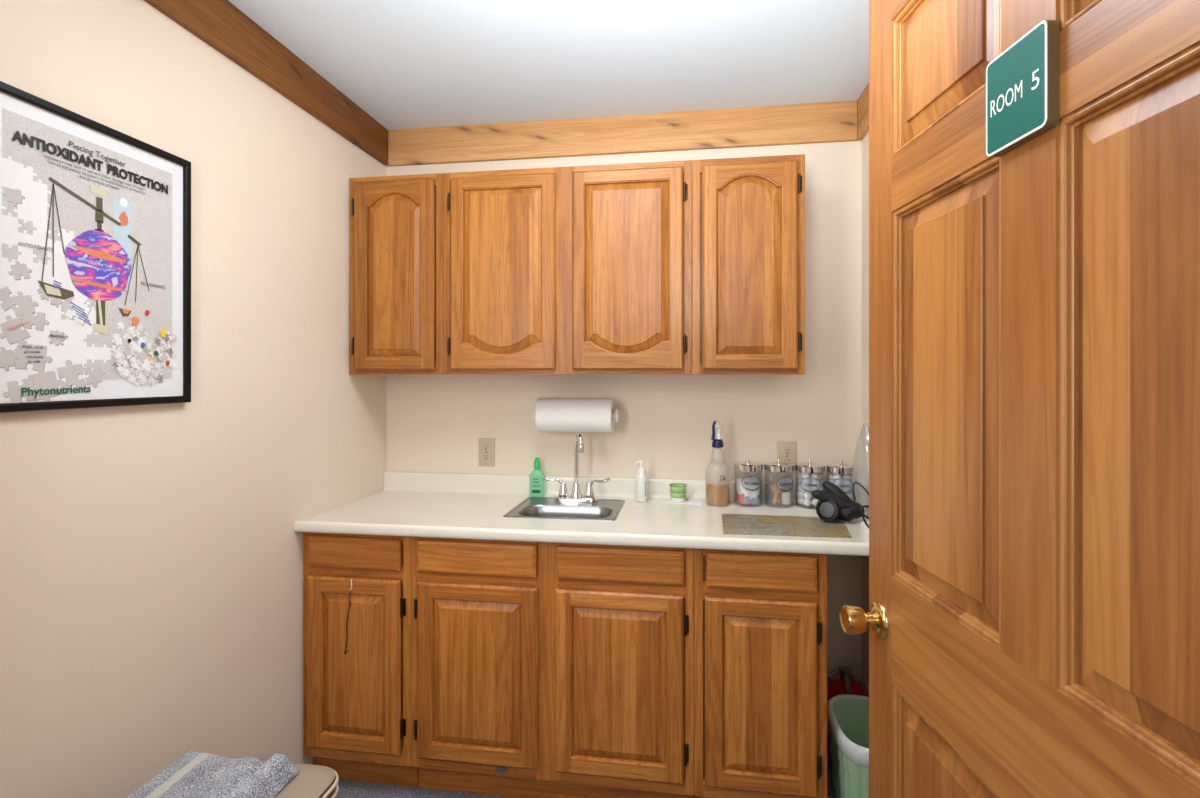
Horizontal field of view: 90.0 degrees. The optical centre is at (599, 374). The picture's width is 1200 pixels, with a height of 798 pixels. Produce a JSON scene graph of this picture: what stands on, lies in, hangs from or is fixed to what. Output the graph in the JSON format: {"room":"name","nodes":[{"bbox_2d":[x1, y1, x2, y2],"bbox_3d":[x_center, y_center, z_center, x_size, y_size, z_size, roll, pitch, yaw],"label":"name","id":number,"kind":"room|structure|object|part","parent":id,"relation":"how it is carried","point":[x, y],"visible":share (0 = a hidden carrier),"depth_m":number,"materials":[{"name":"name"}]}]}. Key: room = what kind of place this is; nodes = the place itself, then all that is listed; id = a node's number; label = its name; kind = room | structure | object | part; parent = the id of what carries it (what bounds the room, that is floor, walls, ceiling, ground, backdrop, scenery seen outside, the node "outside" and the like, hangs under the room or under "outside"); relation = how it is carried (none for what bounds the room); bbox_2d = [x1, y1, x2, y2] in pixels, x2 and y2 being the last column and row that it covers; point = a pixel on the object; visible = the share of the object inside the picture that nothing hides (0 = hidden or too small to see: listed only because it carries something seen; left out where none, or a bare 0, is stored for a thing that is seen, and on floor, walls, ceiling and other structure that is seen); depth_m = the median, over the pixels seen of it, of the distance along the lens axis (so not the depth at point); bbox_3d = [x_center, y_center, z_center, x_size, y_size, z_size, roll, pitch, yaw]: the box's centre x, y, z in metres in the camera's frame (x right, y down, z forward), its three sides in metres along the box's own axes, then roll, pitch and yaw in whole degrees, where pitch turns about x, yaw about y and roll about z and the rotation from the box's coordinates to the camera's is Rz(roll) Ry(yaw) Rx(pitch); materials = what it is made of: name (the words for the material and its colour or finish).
{"room":"medical exam room","nodes":[
{"label":"medical exam room","id":0,"kind":"room"},
{"bbox_2d":[0,0,386,797],"bbox_3d":[-1.137,0.175,1.528,0.100,2.450,2.186,0,0,9],"label":"wall","id":1,"kind":"structure","parent":0,"point":[151,556],"depth_m":1.60,"materials":[{"name":"paint"}]},
{"bbox_2d":[0,81,190,412],"bbox_3d":[-1.105,-0.240,1.326,0.021,0.624,0.472,0,0,9],"label":"framed poster","id":2,"kind":"object","parent":1,"relation":"attached to","point":[95,217],"visible":1,"depth_m":1.30,"materials":[{"name":"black paper"}]},
{"bbox_2d":[144,0,387,164],"bbox_3d":[-1.069,-0.975,1.573,0.020,0.150,2.035,0,0,9],"label":"trim","id":3,"kind":"structure","parent":1,"relation":"attached to","point":[220,24],"depth_m":1.87,"materials":[{"name":"brown wood"}]},
{"bbox_2d":[228,0,868,129],"bbox_3d":[-0.113,-1.100,1.425,2.155,0.100,2.286,0,0,9],"label":"ceiling","id":4,"kind":"structure","parent":0,"point":[407,64],"depth_m":1.94,"materials":[{"name":"paint"}]},
{"bbox_2d":[336,762,835,797],"bbox_3d":[-0.198,1.450,0.857,2.155,0.100,3.436,0,0,9],"label":"floor","id":5,"kind":"structure","parent":0,"point":[347,788],"depth_m":2.01,"materials":[{"name":"carpet"}]},
{"bbox_2d":[214,754,338,797],"bbox_3d":[-0.828,1.150,1.087,0.399,0.498,0.674,0,0,9],"label":"bench","id":6,"kind":"object","parent":5,"relation":"on","point":[312,781],"visible":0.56,"depth_m":1.33,"materials":[{"name":"leather"}]},
{"bbox_2d":[126,751,298,797],"bbox_3d":[-0.868,0.865,1.090,0.302,0.067,0.624,0,0,9],"label":"towel","id":7,"kind":"object","parent":6,"relation":"on","point":[194,774],"visible":1,"depth_m":1.30,"materials":[{"name":"fabric"}]},
{"bbox_2d":[303,532,417,786],"bbox_3d":[-0.776,0.962,2.281,0.388,0.874,0.588,0,0,9],"label":"base cabinet","id":8,"kind":"object","parent":5,"relation":"on","point":[357,703],"visible":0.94,"depth_m":2.00,"materials":[{"name":"brown wood"}]},
{"bbox_2d":[344,579,351,654],"bbox_3d":[-0.835,0.804,1.989,0.030,0.252,0.008,0,0,9],"label":"string","id":9,"kind":"object","parent":8,"relation":"hanging from","point":[345,652],"visible":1,"depth_m":1.99,"materials":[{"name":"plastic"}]},
{"bbox_3d":[-0.822,0.967,2.000,0.333,0.576,0.019,0,0,8],"label":"door","id":10,"kind":"part","parent":8,"relation":"part of","materials":[{"name":"brown wood"}]},
{"bbox_3d":[-0.822,0.965,1.999,0.223,0.468,0.013,0,0,8],"label":"raised panel","id":11,"kind":"part","parent":8,"relation":"part of","materials":[{"name":"brown wood"}]},
{"bbox_3d":[-0.819,0.595,2.000,0.330,0.106,0.019,0,0,8],"label":"drawer","id":12,"kind":"part","parent":8,"relation":"part of","materials":[{"name":"brown wood"}]},
{"bbox_2d":[294,471,868,555],"bbox_3d":[-0.004,0.472,2.153,1.953,0.104,0.613,0,0,9],"label":"countertop","id":13,"kind":"structure","parent":8,"relation":"on","point":[410,504],"depth_m":2.10,"materials":[{"name":"beige laminate"}]},
{"bbox_2d":[530,457,543,496],"bbox_3d":[-0.257,0.416,2.446,0.060,0.160,0.034,0,0,9],"label":"soap bottle","id":14,"kind":"object","parent":13,"relation":"on","point":[536,480],"visible":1,"depth_m":2.43,"materials":[{"name":"plastic"}]},
{"bbox_2d":[532,478,539,492],"bbox_3d":[-0.259,0.450,2.430,0.034,0.062,0.001,0,0,9],"label":"label","id":15,"kind":"object","parent":14,"relation":"attached to","point":[533,491],"depth_m":2.43,"materials":[{"name":"paper"}]},
{"bbox_2d":[503,497,624,520],"bbox_3d":[-0.120,0.565,2.231,0.398,0.144,0.338,0,0,9],"label":"sink","id":16,"kind":"object","parent":13,"relation":"in","point":[530,507],"visible":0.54,"depth_m":2.26,"materials":[{"name":"metal"}]},
{"bbox_2d":[518,505,612,518],"bbox_3d":[-0.124,0.566,2.170,0.334,0.142,0.188,0,0,8],"label":"basin","id":17,"kind":"object","parent":16,"relation":"in","point":[524,511],"depth_m":2.25,"materials":[{"name":"metal"}]},
{"bbox_2d":[542,432,609,502],"bbox_3d":[-0.096,0.357,2.315,0.270,0.276,0.105,0,0,9],"label":"faucet","id":18,"kind":"object","parent":13,"relation":"on","point":[576,496],"visible":1,"depth_m":2.33,"materials":[{"name":"silver metal"}]},
{"bbox_3d":[-0.173,0.436,2.353,0.105,0.083,0.042,0,0,8],"label":"handle","id":19,"kind":"part","parent":18,"relation":"part of","materials":[{"name":"silver metal"}]},
{"bbox_3d":[-0.092,0.486,2.341,0.166,0.018,0.052,0,0,8],"label":"plate","id":20,"kind":"part","parent":18,"relation":"part of","materials":[{"name":"silver metal"}]},
{"bbox_3d":[-0.087,0.349,2.311,0.048,0.259,0.109,0,0,-8],"label":"spout","id":21,"kind":"part","parent":18,"relation":"part of","materials":[{"name":"silver metal"}]},
{"bbox_3d":[-0.010,0.436,2.329,0.105,0.083,0.042,0,0,8],"label":"handle","id":22,"kind":"part","parent":18,"relation":"part of","materials":[{"name":"silver metal"}]},
{"bbox_2d":[635,460,647,501],"bbox_3d":[0.162,0.415,2.347,0.049,0.163,0.047,0,0,9],"label":"pump bottle","id":23,"kind":"object","parent":13,"relation":"on","point":[641,477],"visible":1,"depth_m":2.33,"materials":[{"name":"plastic"}]},
{"bbox_2d":[660,499,702,504],"bbox_3d":[0.319,0.495,2.334,0.164,0.003,0.086,0,0,9],"label":"paper napkin","id":24,"kind":"object","parent":13,"relation":"on","point":[664,501],"visible":0.82,"depth_m":2.32,"materials":[{"name":"paper"}]},
{"bbox_2d":[670,483,686,501],"bbox_3d":[0.303,0.460,2.333,0.067,0.064,0.067,0,0,9],"label":"cup","id":25,"kind":"object","parent":24,"relation":"on","point":[677,490],"visible":1,"depth_m":2.31,"materials":[{"name":"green plastic"}]},
{"bbox_2d":[706,420,729,505],"bbox_3d":[0.450,0.335,2.293,0.091,0.323,0.091,0,0,9],"label":"spray bottle","id":26,"kind":"object","parent":13,"relation":"on","point":[717,470],"visible":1,"depth_m":2.26,"materials":[{"name":"clear plastic"}]},
{"bbox_2d":[734,458,762,490],"bbox_3d":[0.566,0.408,2.291,0.108,0.176,0.108,0,0,9],"label":"glass jar","id":27,"kind":"object","parent":13,"relation":"on","point":[748,466],"visible":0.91,"depth_m":2.25,"materials":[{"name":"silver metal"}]},
{"bbox_2d":[737,479,740,501],"bbox_3d":[0.534,0.444,2.303,0.018,0.087,0.002,0,0,9],"label":"bandage","id":28,"kind":"object","parent":27,"relation":"in","point":[738,480],"visible":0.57,"depth_m":2.30,"materials":[{"name":"white paper"}]},
{"bbox_2d":[738,486,740,502],"bbox_3d":[0.533,0.455,2.280,0.018,0.064,0.003,0,0,9],"label":"bandage","id":29,"kind":"object","parent":27,"relation":"in","point":[739,487],"visible":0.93,"depth_m":2.28,"materials":[{"name":"white paper"}]},
{"bbox_2d":[741,482,745,503],"bbox_3d":[0.542,0.447,2.263,0.018,0.080,0.004,0,0,9],"label":"bandage","id":30,"kind":"object","parent":27,"relation":"in","point":[743,501],"visible":1,"depth_m":2.26,"materials":[{"name":"white paper"}]},
{"bbox_2d":[745,481,749,503],"bbox_3d":[0.554,0.445,2.259,0.018,0.086,0.005,0,0,9],"label":"bandage","id":31,"kind":"object","parent":27,"relation":"in","point":[747,492],"visible":1,"depth_m":2.26,"materials":[{"name":"white paper"}]},
{"bbox_3d":[0.566,0.342,2.292,0.108,0.042,0.108,0,0,8],"label":"lid","id":32,"kind":"part","parent":27,"relation":"part of","materials":[{"name":"silver metal"}]},
{"bbox_2d":[750,483,752,503],"bbox_3d":[0.569,0.449,2.261,0.018,0.078,0.005,0,0,9],"label":"bandage","id":33,"kind":"object","parent":27,"relation":"in","point":[751,486],"visible":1,"depth_m":2.26,"materials":[{"name":"white paper"}]},
{"bbox_2d":[742,476,760,490],"bbox_3d":[0.567,0.406,2.245,0.072,0.056,0.015,0,0,-2],"label":"print","id":34,"kind":"object","parent":27,"relation":"attached to","point":[748,476],"depth_m":2.24},
{"bbox_2d":[752,487,756,503],"bbox_3d":[0.580,0.455,2.255,0.018,0.065,0.002,0,0,9],"label":"bandage","id":35,"kind":"object","parent":27,"relation":"in","point":[754,493],"visible":1,"depth_m":2.25,"materials":[{"name":"white paper"}]},
{"bbox_2d":[755,486,759,502],"bbox_3d":[0.595,0.455,2.273,0.018,0.064,0.005,0,0,9],"label":"bandage","id":36,"kind":"object","parent":27,"relation":"in","point":[758,500],"visible":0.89,"depth_m":2.27,"materials":[{"name":"white paper"}]},
{"bbox_2d":[764,459,793,491],"bbox_3d":[0.678,0.408,2.275,0.108,0.176,0.108,0,0,9],"label":"glass jar","id":37,"kind":"object","parent":13,"relation":"on","point":[778,466],"visible":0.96,"depth_m":2.23,"materials":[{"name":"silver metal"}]},
{"bbox_2d":[770,485,781,503],"bbox_3d":[0.664,0.452,2.260,0.043,0.068,0.003,0,0,15],"label":"wooden applicator","id":38,"kind":"object","parent":37,"relation":"in","point":[771,486],"visible":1,"depth_m":2.26,"materials":[{"name":"brown wood"}]},
{"bbox_2d":[772,485,781,503],"bbox_3d":[0.664,0.450,2.253,0.038,0.071,0.003,0,0,1],"label":"wooden applicator","id":39,"kind":"object","parent":37,"relation":"in","point":[780,486],"visible":0.83,"depth_m":2.25,"materials":[{"name":"brown wood"}]},
{"bbox_3d":[0.678,0.342,2.275,0.108,0.042,0.108,0,0,8],"label":"lid","id":40,"kind":"part","parent":37,"relation":"part of","materials":[{"name":"silver metal"}]},
{"bbox_2d":[776,477,792,491],"bbox_3d":[0.689,0.406,2.230,0.072,0.056,0.015,0,0,-14],"label":"print","id":41,"kind":"object","parent":37,"relation":"attached to","point":[782,477],"depth_m":2.22},
{"bbox_2d":[782,493,789,504],"bbox_3d":[0.699,0.467,2.252,0.026,0.042,0.006,0,0,9],"label":"paper packet","id":42,"kind":"object","parent":37,"relation":"in","point":[785,496],"visible":1,"depth_m":2.25,"materials":[{"name":"paper"}]},
{"bbox_2d":[722,514,850,537],"bbox_3d":[0.610,0.495,1.970,0.416,0.003,0.267,0,0,9],"label":"mat","id":43,"kind":"object","parent":13,"relation":"on","point":[745,524],"visible":0.86,"depth_m":1.95,"materials":[{"name":"fabric"}]},
{"bbox_2d":[812,481,868,527],"bbox_3d":[0.848,0.428,1.936,0.156,0.132,0.309,0,0,-29],"label":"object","id":44,"kind":"object","parent":43,"relation":"on","point":[833,504],"visible":0.76,"depth_m":2.00,"materials":[{"name":"black plastic"}]},
{"bbox_3d":[0.879,0.428,1.901,0.096,0.132,0.255,0,0,8],"label":"cord","id":45,"kind":"part","parent":44,"relation":"part of","materials":[{"name":"black plastic"}]},
{"bbox_2d":[795,460,824,492],"bbox_3d":[0.789,0.408,2.258,0.108,0.176,0.108,0,0,9],"label":"glass jar","id":46,"kind":"object","parent":13,"relation":"on","point":[805,467],"visible":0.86,"depth_m":2.22,"materials":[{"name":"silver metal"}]},
{"bbox_2d":[797,472,802,478],"bbox_3d":[0.759,0.380,2.265,0.028,0.028,0.029,0,0,9],"label":"ball","id":47,"kind":"object","parent":46,"relation":"in","point":[799,475],"visible":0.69,"depth_m":2.26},
{"bbox_2d":[797,497,803,503],"bbox_3d":[0.759,0.475,2.264,0.028,0.028,0.029,0,0,9],"label":"ball","id":48,"kind":"object","parent":46,"relation":"in","point":[800,499],"visible":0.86,"depth_m":2.25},
{"bbox_2d":[797,491,803,496],"bbox_3d":[0.759,0.452,2.267,0.028,0.028,0.028,0,0,9],"label":"ball","id":49,"kind":"object","parent":46,"relation":"in","point":[800,494],"visible":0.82,"depth_m":2.26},
{"bbox_2d":[797,484,803,491],"bbox_3d":[0.759,0.428,2.264,0.028,0.030,0.028,0,0,9],"label":"ball","id":50,"kind":"object","parent":46,"relation":"in","point":[799,486],"visible":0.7,"depth_m":2.25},
{"bbox_2d":[801,479,808,485],"bbox_3d":[0.766,0.404,2.238,0.028,0.030,0.028,0,0,9],"label":"ball","id":51,"kind":"object","parent":46,"relation":"in","point":[803,482],"visible":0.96,"depth_m":2.23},
{"bbox_2d":[802,473,809,479],"bbox_3d":[0.768,0.380,2.236,0.028,0.030,0.029,0,0,9],"label":"ball","id":52,"kind":"object","parent":46,"relation":"in","point":[804,475],"visible":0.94,"depth_m":2.23,"materials":[{"name":"fabric"}]},
{"bbox_2d":[803,499,810,505],"bbox_3d":[0.770,0.474,2.234,0.028,0.029,0.028,0,0,9],"label":"ball","id":53,"kind":"object","parent":46,"relation":"in","point":[807,502],"visible":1,"depth_m":2.23,"materials":[{"name":"fabric"}]},
{"bbox_2d":[803,492,810,498],"bbox_3d":[0.771,0.451,2.232,0.028,0.030,0.028,0,0,-43],"label":"ball","id":54,"kind":"object","parent":46,"relation":"in","point":[806,495],"visible":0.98,"depth_m":2.22,"materials":[{"name":"fabric"}]},
{"bbox_2d":[803,486,810,492],"bbox_3d":[0.769,0.427,2.235,0.028,0.030,0.029,0,0,9],"label":"ball","id":55,"kind":"object","parent":46,"relation":"in","point":[804,487],"visible":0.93,"depth_m":2.23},
{"bbox_3d":[0.789,0.342,2.258,0.108,0.042,0.108,0,0,8],"label":"lid","id":56,"kind":"part","parent":46,"relation":"part of","materials":[{"name":"silver metal"}]},
{"bbox_2d":[800,477,820,492],"bbox_3d":[0.777,0.406,2.213,0.072,0.056,0.015,0,0,15],"label":"print","id":57,"kind":"object","parent":46,"relation":"attached to","point":[815,485],"depth_m":2.21},
{"bbox_2d":[811,498,818,505],"bbox_3d":[0.800,0.475,2.230,0.029,0.030,0.029,0,0,9],"label":"ball","id":58,"kind":"object","parent":46,"relation":"in","point":[814,502],"visible":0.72,"depth_m":2.22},
{"bbox_2d":[811,473,818,480],"bbox_3d":[0.798,0.381,2.228,0.029,0.029,0.030,0,0,9],"label":"ball","id":59,"kind":"object","parent":46,"relation":"in","point":[814,475],"visible":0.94,"depth_m":2.22,"materials":[{"name":"fabric"}]},
{"bbox_2d":[812,480,819,486],"bbox_3d":[0.802,0.404,2.230,0.027,0.028,0.028,0,0,36],"label":"ball","id":60,"kind":"object","parent":46,"relation":"in","point":[817,482],"visible":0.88,"depth_m":2.22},
{"bbox_2d":[826,460,856,492],"bbox_3d":[0.901,0.408,2.241,0.108,0.176,0.108,0,0,9],"label":"glass jar","id":61,"kind":"object","parent":13,"relation":"on","point":[840,468],"visible":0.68,"depth_m":2.20,"materials":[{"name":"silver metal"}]},
{"bbox_2d":[829,473,834,479],"bbox_3d":[0.871,0.381,2.249,0.027,0.029,0.030,0,0,9],"label":"ball","id":62,"kind":"object","parent":61,"relation":"in","point":[831,475],"visible":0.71,"depth_m":2.24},
{"bbox_2d":[834,474,841,480],"bbox_3d":[0.879,0.380,2.220,0.029,0.028,0.027,0,0,9],"label":"ball","id":63,"kind":"object","parent":61,"relation":"in","point":[836,476],"visible":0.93,"depth_m":2.21,"materials":[{"name":"fabric"}]},
{"bbox_3d":[0.901,0.342,2.241,0.108,0.042,0.108,0,0,8],"label":"lid","id":64,"kind":"part","parent":61,"relation":"part of","materials":[{"name":"silver metal"}]},
{"bbox_2d":[833,478,852,492],"bbox_3d":[0.890,0.406,2.196,0.072,0.056,0.015,0,0,14],"label":"print","id":65,"kind":"object","parent":61,"relation":"attached to","point":[839,478],"depth_m":2.19},
{"bbox_2d":[843,487,850,494],"bbox_3d":[0.911,0.428,2.212,0.028,0.029,0.030,0,0,9],"label":"ball","id":66,"kind":"object","parent":61,"relation":"in","point":[845,489],"visible":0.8,"depth_m":2.20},
{"bbox_2d":[843,474,850,480],"bbox_3d":[0.910,0.380,2.211,0.028,0.029,0.028,0,0,9],"label":"ball","id":67,"kind":"object","parent":61,"relation":"in","point":[847,476],"visible":0.94,"depth_m":2.20,"materials":[{"name":"fabric"}]},
{"bbox_2d":[844,481,851,487],"bbox_3d":[0.913,0.404,2.213,0.028,0.028,0.029,0,0,-36],"label":"ball","id":68,"kind":"object","parent":61,"relation":"in","point":[847,483],"visible":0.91,"depth_m":2.20,"materials":[{"name":"fabric"}]},
{"bbox_2d":[852,422,868,515],"bbox_3d":[0.935,0.332,2.109,0.081,0.327,0.155,0,0,9],"label":"plastic bag","id":69,"kind":"object","parent":13,"relation":"on","point":[864,422],"visible":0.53,"depth_m":2.13,"materials":[{"name":"plastic"}]},
{"bbox_2d":[860,521,868,534],"bbox_3d":[0.880,0.485,1.886,0.100,0.024,0.114,0,0,9],"label":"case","id":70,"kind":"object","parent":13,"relation":"on","point":[863,526],"visible":0.25,"depth_m":1.89,"materials":[{"name":"plastic"}]},
{"bbox_2d":[411,537,693,797],"bbox_3d":[-0.127,0.962,2.184,0.922,0.874,0.588,0,0,9],"label":"base cabinet","id":71,"kind":"object","parent":5,"relation":"on","point":[567,668],"visible":0.99,"depth_m":1.90,"materials":[{"name":"brown wood"}]},
{"bbox_3d":[-0.401,0.595,1.938,0.401,0.106,0.019,0,0,8],"label":"drawer","id":72,"kind":"part","parent":71,"relation":"part of","materials":[{"name":"brown wood"}]},
{"bbox_3d":[-0.399,0.967,1.937,0.405,0.576,0.019,0,0,8],"label":"door","id":73,"kind":"part","parent":71,"relation":"part of","materials":[{"name":"brown wood"}]},
{"bbox_3d":[-0.399,0.965,1.936,0.295,0.468,0.013,0,0,8],"label":"raised panel","id":74,"kind":"part","parent":71,"relation":"part of","materials":[{"name":"brown wood"}]},
{"bbox_2d":[496,766,507,773],"bbox_3d":[-0.316,1.271,1.933,0.044,0.034,0.003,0,0,9],"label":"scrap","id":75,"kind":"object","parent":71,"relation":"attached to","point":[501,769],"visible":1,"depth_m":1.93,"materials":[{"name":"paper"}]},
{"bbox_3d":[0.058,0.965,1.867,0.292,0.468,0.013,0,0,8],"label":"raised panel","id":76,"kind":"part","parent":71,"relation":"part of","materials":[{"name":"brown wood"}]},
{"bbox_3d":[0.058,0.967,1.869,0.402,0.576,0.019,0,0,8],"label":"door","id":77,"kind":"part","parent":71,"relation":"part of","materials":[{"name":"brown wood"}]},
{"bbox_3d":[0.061,0.595,1.869,0.400,0.106,0.019,0,0,8],"label":"drawer","id":78,"kind":"part","parent":71,"relation":"part of","materials":[{"name":"brown wood"}]},
{"bbox_2d":[694,549,826,797],"bbox_3d":[0.524,0.962,2.087,0.392,0.874,0.588,0,0,9],"label":"base cabinet","id":79,"kind":"object","parent":5,"relation":"on","point":[760,618],"visible":0.95,"depth_m":1.80,"materials":[{"name":"brown wood"}]},
{"bbox_3d":[0.482,0.965,1.804,0.218,0.468,0.013,0,0,8],"label":"raised panel","id":80,"kind":"part","parent":79,"relation":"part of","materials":[{"name":"brown wood"}]},
{"bbox_3d":[0.482,0.967,1.806,0.328,0.576,0.019,0,0,8],"label":"door","id":81,"kind":"part","parent":79,"relation":"part of","materials":[{"name":"brown wood"}]},
{"bbox_3d":[0.484,0.595,1.805,0.324,0.106,0.019,0,0,8],"label":"drawer","id":82,"kind":"part","parent":79,"relation":"part of","materials":[{"name":"brown wood"}]},
{"bbox_2d":[827,694,868,797],"bbox_3d":[0.834,1.238,1.872,0.216,0.319,0.323,0,0,9],"label":"trash bin","id":83,"kind":"object","parent":5,"relation":"on","point":[848,715],"visible":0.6,"depth_m":1.88,"materials":[{"name":"green plastic"}]},
{"bbox_2d":[827,666,868,764],"bbox_3d":[0.885,1.220,2.164,0.161,0.357,0.189,0,0,26],"label":"fire extinguisher","id":84,"kind":"object","parent":5,"relation":"on","point":[844,683],"visible":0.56,"depth_m":2.15,"materials":[{"name":"red metal"}]},
{"bbox_3d":[0.879,1.079,2.127,0.044,0.075,0.092,0,0,-2],"label":"handle","id":85,"kind":"part","parent":84,"relation":"part of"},
{"bbox_2d":[387,141,861,683],"bbox_3d":[0.049,0.175,2.506,2.155,2.450,0.100,0,0,9],"label":"wall","id":86,"kind":"structure","parent":0,"point":[436,423],"depth_m":2.40,"materials":[{"name":"paint"}]},
{"bbox_2d":[349,173,443,374],"bbox_3d":[-0.758,-0.379,2.418,0.381,0.757,0.312,0,0,9],"label":"upper cabinet","id":87,"kind":"object","parent":86,"relation":"attached to","point":[396,222],"visible":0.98,"depth_m":2.26,"materials":[{"name":"brown wood"}]},
{"bbox_3d":[-0.781,-0.378,2.272,0.217,0.615,0.013,0,0,8],"label":"raised panel","id":88,"kind":"part","parent":87,"relation":"part of","materials":[{"name":"brown wood"}]},
{"bbox_2d":[479,438,494,465],"bbox_3d":[-0.478,0.327,2.530,0.070,0.117,0.009,0,0,9],"label":"wall outlet","id":89,"kind":"object","parent":86,"relation":"attached to","point":[486,445],"visible":1,"depth_m":2.53,"materials":[{"name":"beige plastic"}]},
{"bbox_2d":[483,453,489,460],"bbox_3d":[-0.479,0.346,2.527,0.033,0.033,0.003,0,0,8],"label":"receptacle","id":90,"kind":"object","parent":89,"relation":"attached to","point":[486,456],"depth_m":2.53,"materials":[{"name":"beige plastic"}]},
{"bbox_2d":[483,444,489,450],"bbox_3d":[-0.479,0.307,2.527,0.033,0.033,0.003,0,0,8],"label":"receptacle","id":91,"kind":"object","parent":89,"relation":"attached to","point":[486,447],"depth_m":2.53,"materials":[{"name":"beige plastic"}]},
{"bbox_2d":[443,160,691,374],"bbox_3d":[-0.112,-0.379,2.321,0.924,0.757,0.312,0,0,9],"label":"upper cabinet","id":92,"kind":"object","parent":86,"relation":"attached to","point":[573,270],"visible":1,"depth_m":2.18,"materials":[{"name":"brown wood"}]},
{"bbox_3d":[-0.361,-0.375,2.211,0.399,0.716,0.019,0,0,8],"label":"door","id":93,"kind":"part","parent":92,"relation":"part of","materials":[{"name":"brown wood"}]},
{"bbox_3d":[-0.361,-0.380,2.209,0.298,0.610,0.013,0,0,8],"label":"raised panel","id":94,"kind":"part","parent":92,"relation":"part of","materials":[{"name":"brown wood"}]},
{"bbox_3d":[0.096,-0.375,2.142,0.397,0.716,0.019,0,0,8],"label":"door","id":95,"kind":"part","parent":92,"relation":"part of","materials":[{"name":"brown wood"}]},
{"bbox_3d":[0.096,-0.380,2.141,0.298,0.610,0.013,0,0,8],"label":"raised panel","id":96,"kind":"part","parent":92,"relation":"part of","materials":[{"name":"brown wood"}]},
{"bbox_2d":[533,407,619,422],"bbox_3d":[-0.093,0.162,2.422,0.348,0.060,0.108,0,0,9],"label":"paper towel holder","id":97,"kind":"object","parent":86,"relation":"attached to","point":[616,414],"visible":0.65,"depth_m":2.36,"materials":[{"name":"white plastic"}]},
{"bbox_2d":[535,398,614,432],"bbox_3d":[-0.097,0.162,2.399,0.300,0.136,0.136,0,0,9],"label":"paper towel roll","id":98,"kind":"object","parent":97,"relation":"on","point":[551,414],"visible":0.92,"depth_m":2.34,"materials":[{"name":"paper"}]},
{"bbox_2d":[385,100,856,166],"bbox_3d":[0.029,-0.975,2.449,1.934,0.150,0.020,0,0,9],"label":"trim","id":99,"kind":"structure","parent":86,"relation":"attached to","point":[825,122],"depth_m":2.43,"materials":[{"name":"brown wood"}]},
{"bbox_2d":[692,154,804,374],"bbox_3d":[0.535,-0.379,2.225,0.384,0.757,0.312,0,0,9],"label":"upper cabinet","id":100,"kind":"object","parent":86,"relation":"attached to","point":[748,213],"visible":1,"depth_m":2.07,"materials":[{"name":"brown wood"}]},
{"bbox_3d":[0.517,-0.380,2.078,0.218,0.619,0.013,0,0,8],"label":"raised panel","id":101,"kind":"part","parent":100,"relation":"part of","materials":[{"name":"brown wood"}]},
{"bbox_2d":[777,441,796,470],"bbox_3d":[0.732,0.320,2.349,0.072,0.118,0.009,0,0,9],"label":"wall outlet","id":102,"kind":"object","parent":86,"relation":"attached to","point":[786,450],"visible":0.8,"depth_m":2.35,"materials":[{"name":"beige plastic"}]},
{"bbox_2d":[783,457,791,462],"bbox_3d":[0.732,0.340,2.346,0.033,0.033,0.003,0,0,8],"label":"receptacle","id":103,"kind":"object","parent":102,"relation":"attached to","point":[785,459],"depth_m":2.34,"materials":[{"name":"beige plastic"}]},
{"bbox_2d":[783,447,791,455],"bbox_3d":[0.732,0.300,2.346,0.033,0.033,0.003,0,0,8],"label":"receptacle","id":104,"kind":"object","parent":102,"relation":"attached to","point":[787,451],"depth_m":2.34,"materials":[{"name":"beige plastic"}]},
{"bbox_2d":[862,131,868,694],"bbox_3d":[0.896,0.175,1.224,0.100,2.450,2.186,0,0,9],"label":"wall","id":105,"kind":"structure","parent":0,"point":[865,141],"depth_m":2.26,"materials":[{"name":"paint"}]},
{"bbox_2d":[856,82,868,140],"bbox_3d":[0.846,-0.975,1.297,0.020,0.150,2.056,0,0,9],"label":"trim","id":106,"kind":"structure","parent":105,"relation":"attached to","point":[863,101],"depth_m":2.23,"materials":[{"name":"brown wood"}]},
{"bbox_3d":[-0.273,0.175,0.354,2.155,2.450,0.120,0,0,8],"label":"wall","id":107,"kind":"structure","parent":0,"visible":0},
{"bbox_2d":[840,0,1199,797],"bbox_3d":[0.541,0.301,0.784,0.110,2.173,0.915,0,0,0],"label":"door","id":108,"kind":"structure","parent":107,"relation":"in","point":[1032,619],"depth_m":0.76,"materials":[{"name":"brown wood"}]},
{"bbox_3d":[0.514,0.487,1.191,0.058,0.055,0.055,0,0,0],"label":"knob","id":109,"kind":"part","parent":108,"relation":"part of","materials":[{"name":"gold metal"}]},
{"bbox_3d":[0.576,0.874,0.989,0.033,0.544,0.285,0,0,0],"label":"panel","id":110,"kind":"part","parent":108,"relation":"part of","materials":[{"name":"brown wood"}]},
{"bbox_3d":[0.576,-0.544,0.989,0.033,0.233,0.285,0,0,0],"label":"panel","id":111,"kind":"part","parent":108,"relation":"part of","materials":[{"name":"brown wood"}]},
{"bbox_3d":[0.576,0.037,0.989,0.033,0.666,0.285,0,0,0],"label":"panel","id":112,"kind":"part","parent":108,"relation":"part of","materials":[{"name":"brown wood"}]},
{"bbox_2d":[986,20,1059,156],"bbox_3d":[0.548,-0.367,0.783,0.016,0.131,0.116,0,0,0],"label":"room sign","id":113,"kind":"object","parent":108,"relation":"attached to","point":[1023,82],"visible":1,"depth_m":0.76,"materials":[{"name":"green"}]},
{"bbox_3d":[0.576,-0.544,0.576,0.033,0.233,0.284,0,0,0],"label":"panel","id":114,"kind":"part","parent":108,"relation":"part of","materials":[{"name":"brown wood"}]},
{"bbox_3d":[0.576,0.037,0.576,0.033,0.666,0.284,0,0,0],"label":"panel","id":115,"kind":"part","parent":108,"relation":"part of","materials":[{"name":"brown wood"}]}
]}

